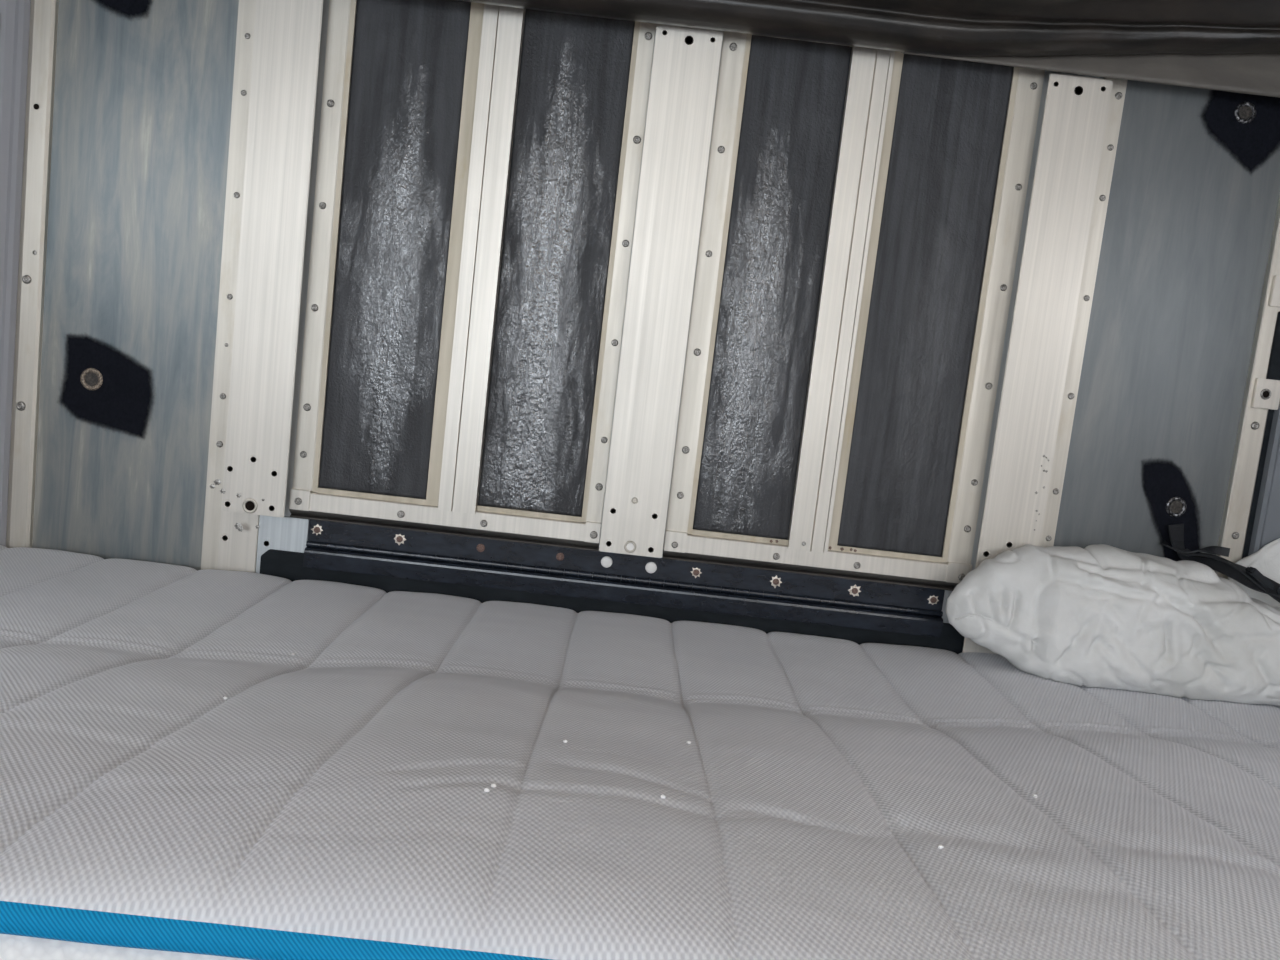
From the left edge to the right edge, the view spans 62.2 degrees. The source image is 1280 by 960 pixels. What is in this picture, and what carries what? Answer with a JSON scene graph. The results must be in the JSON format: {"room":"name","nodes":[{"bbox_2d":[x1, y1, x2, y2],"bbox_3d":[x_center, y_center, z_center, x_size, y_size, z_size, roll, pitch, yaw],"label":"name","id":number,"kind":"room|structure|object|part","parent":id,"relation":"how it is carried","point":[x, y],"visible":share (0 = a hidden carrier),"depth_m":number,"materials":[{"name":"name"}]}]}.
{"room":"truck sleeper cab","nodes":[
{"label":"truck sleeper cab","id":0,"kind":"room"},
{"bbox_2d":[284,0,1103,651],"bbox_3d":[0.032,-0.278,1.498,2.140,1.340,0.040,6,6,-1],"label":"wall","id":1,"kind":"structure","parent":0,"point":[325,12],"depth_m":1.48,"materials":[{"name":"white metal"}]},
{"bbox_2d":[6,0,58,547],"bbox_3d":[-0.834,-0.372,1.460,0.033,1.020,0.014,6,6,-1],"label":"strip","id":2,"kind":"object","parent":1,"relation":"attached to","point":[43,13],"visible":0.99,"depth_m":1.47,"materials":[{"name":"metal"}]},
{"bbox_2d":[32,0,238,570],"bbox_3d":[-0.696,-0.357,1.467,0.246,1.020,0.005,6,6,-1],"label":"metal sheet","id":3,"kind":"object","parent":1,"relation":"attached to","point":[143,91],"visible":0.99,"depth_m":1.48,"materials":[{"name":"grey metal"}]},
{"bbox_2d":[201,0,322,573],"bbox_3d":[-0.512,-0.251,1.463,0.150,0.852,0.037,6,6,-1],"label":"wall post","id":4,"kind":"object","parent":1,"relation":"attached to","point":[277,50],"visible":1,"depth_m":1.45,"materials":[{"name":"metal"}]},
{"bbox_3d":[-0.574,0.104,1.516,0.054,0.126,0.012,6,6,-1],"label":"foot plate","id":5,"kind":"part","parent":4,"relation":"part of","materials":[{"name":"metal"}]},
{"bbox_3d":[-0.513,0.112,1.518,0.070,0.122,0.008,6,6,-1],"label":"gusset plate","id":6,"kind":"part","parent":4,"relation":"part of","materials":[{"name":"white metal"}]},
{"bbox_2d":[318,0,470,498],"bbox_3d":[-0.343,-0.318,1.472,0.154,0.683,0.004,6,6,-1],"label":"wall panel","id":7,"kind":"object","parent":1,"relation":"attached to","point":[409,57],"visible":1,"depth_m":1.47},
{"bbox_2d":[289,0,655,550],"bbox_3d":[-0.238,-0.282,1.469,0.442,0.730,0.018,6,6,-1],"label":"panel frame","id":8,"kind":"object","parent":1,"relation":"attached to","point":[450,506],"visible":0.97,"depth_m":1.47,"materials":[{"name":"metal"}]},
{"bbox_3d":[-0.276,0.051,1.509,0.442,0.026,0.014,6,6,-1],"label":"rail","id":9,"kind":"part","parent":8,"relation":"part of","materials":[{"name":"metal"}]},
{"bbox_2d":[478,9,634,516],"bbox_3d":[-0.119,-0.293,1.474,0.149,0.683,0.004,6,6,-1],"label":"wall panel","id":10,"kind":"object","parent":1,"relation":"attached to","point":[575,69],"visible":0.99,"depth_m":1.47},
{"bbox_2d":[260,549,963,653],"bbox_3d":[-0.041,0.200,1.527,1.014,0.094,0.012,6,6,-1],"label":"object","id":11,"kind":"object","parent":1,"relation":"attached to","point":[279,563],"visible":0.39,"depth_m":1.52,"materials":[{"name":"black metal"}]},
{"bbox_2d":[303,519,944,636],"bbox_3d":[-0.020,0.141,1.516,0.914,0.068,0.019,6,6,-1],"label":"metal rail","id":12,"kind":"object","parent":1,"relation":"attached to","point":[336,546],"visible":1,"depth_m":1.51,"materials":[{"name":"black metal"}]},
{"bbox_2d":[599,24,722,557],"bbox_3d":[0.027,-0.253,1.462,0.089,0.721,0.037,6,6,-1],"label":"wall post","id":13,"kind":"object","parent":1,"relation":"attached to","point":[686,60],"visible":0.96,"depth_m":1.45,"materials":[{"name":"metal"}]},
{"bbox_2d":[693,35,851,539],"bbox_3d":[0.181,-0.259,1.478,0.138,0.683,0.004,6,6,-1],"label":"wall panel","id":14,"kind":"object","parent":1,"relation":"attached to","point":[795,90],"visible":1,"depth_m":1.48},
{"bbox_2d":[662,31,1044,590],"bbox_3d":[0.291,-0.223,1.475,0.440,0.730,0.018,6,6,-1],"label":"panel frame","id":15,"kind":"object","parent":1,"relation":"attached to","point":[811,547],"visible":0.94,"depth_m":1.48,"materials":[{"name":"metal"}]},
{"bbox_3d":[0.253,0.111,1.516,0.440,0.026,0.014,6,6,-1],"label":"rail","id":16,"kind":"part","parent":15,"relation":"part of","materials":[{"name":"metal"}]},
{"bbox_2d":[458,0,1279,97],"bbox_3d":[0.079,-0.654,1.176,2.068,0.176,0.485,6,6,-1],"label":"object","id":17,"kind":"object","parent":1,"relation":"attached to","point":[1219,45],"visible":1,"depth_m":1.35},
{"bbox_2d":[837,54,1013,556],"bbox_3d":[0.395,-0.235,1.481,0.152,0.683,0.004,6,6,-1],"label":"wall panel","id":18,"kind":"object","parent":1,"relation":"attached to","point":[950,117],"visible":1,"depth_m":1.48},
{"bbox_2d":[962,73,1127,653],"bbox_3d":[0.559,-0.131,1.476,0.116,0.852,0.036,6,6,-1],"label":"wall post","id":19,"kind":"object","parent":1,"relation":"attached to","point":[1081,123],"visible":0.94,"depth_m":1.45,"materials":[{"name":"metal"}]},
{"bbox_2d":[1054,80,1279,560],"bbox_3d":[0.743,-0.196,1.485,0.239,1.020,0.005,6,6,-1],"label":"metal sheet","id":20,"kind":"object","parent":1,"relation":"attached to","point":[1194,195],"visible":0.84,"depth_m":1.48,"materials":[{"name":"grey metal"}]},
{"bbox_2d":[1214,196,1279,578],"bbox_3d":[0.880,-0.180,1.479,0.043,1.020,0.020,6,6,-1],"label":"strip","id":21,"kind":"object","parent":1,"relation":"attached to","point":[1262,390],"visible":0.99,"depth_m":1.49,"materials":[{"name":"metal"}]},
{"bbox_2d":[1248,401,1279,555],"bbox_3d":[0.983,-0.167,1.466,0.167,1.340,0.050,6,6,-1],"label":"trim","id":22,"kind":"structure","parent":1,"relation":"attached to","point":[1266,527],"depth_m":1.49,"materials":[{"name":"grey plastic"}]},
{"bbox_3d":[-0.045,0.609,-0.238,2.140,0.040,3.690,6,6,-1],"label":"floor","id":23,"kind":"structure","parent":0,"visible":0},
{"bbox_2d":[0,545,1279,959],"bbox_3d":[-0.028,0.308,1.037,2.068,0.272,0.978,6,6,-1],"label":"mattress","id":24,"kind":"object","parent":23,"relation":"on","point":[335,805],"visible":0.98,"depth_m":0.76,"materials":[{"name":"white fabric"}]},
{"bbox_2d":[945,544,1279,705],"bbox_3d":[0.705,0.192,1.428,0.582,0.184,0.157,6,6,-1],"label":"pillow","id":25,"kind":"object","parent":24,"relation":"on","point":[1101,615],"visible":1,"depth_m":1.37,"materials":[{"name":"white fabric"}]},
{"bbox_2d":[1160,524,1279,602],"bbox_3d":[0.820,0.130,1.438,0.222,0.108,0.068,11,8,36],"label":"strap","id":26,"kind":"object","parent":25,"relation":"on","point":[1250,577],"visible":0.98,"depth_m":1.45,"materials":[{"name":"black fabric"}]},
{"bbox_2d":[1228,538,1279,607],"bbox_3d":[0.922,0.185,1.496,0.202,0.214,0.044,6,6,-1],"label":"pillow","id":27,"kind":"object","parent":24,"relation":"on","point":[1266,560],"visible":0.28,"depth_m":1.48,"materials":[{"name":"white fabric"}]},
{"bbox_3d":[-1.016,-0.189,-0.334,0.030,1.340,3.620,6,6,-1],"label":"wall","id":28,"kind":"structure","parent":0,"visible":0},
{"bbox_2d":[0,0,30,546],"bbox_3d":[-0.926,-0.380,1.436,0.152,1.340,0.060,6,6,-1],"label":"trim","id":29,"kind":"structure","parent":28,"relation":"attached to","point":[15,14],"depth_m":1.45,"materials":[{"name":"grey plastic"}]}
]}

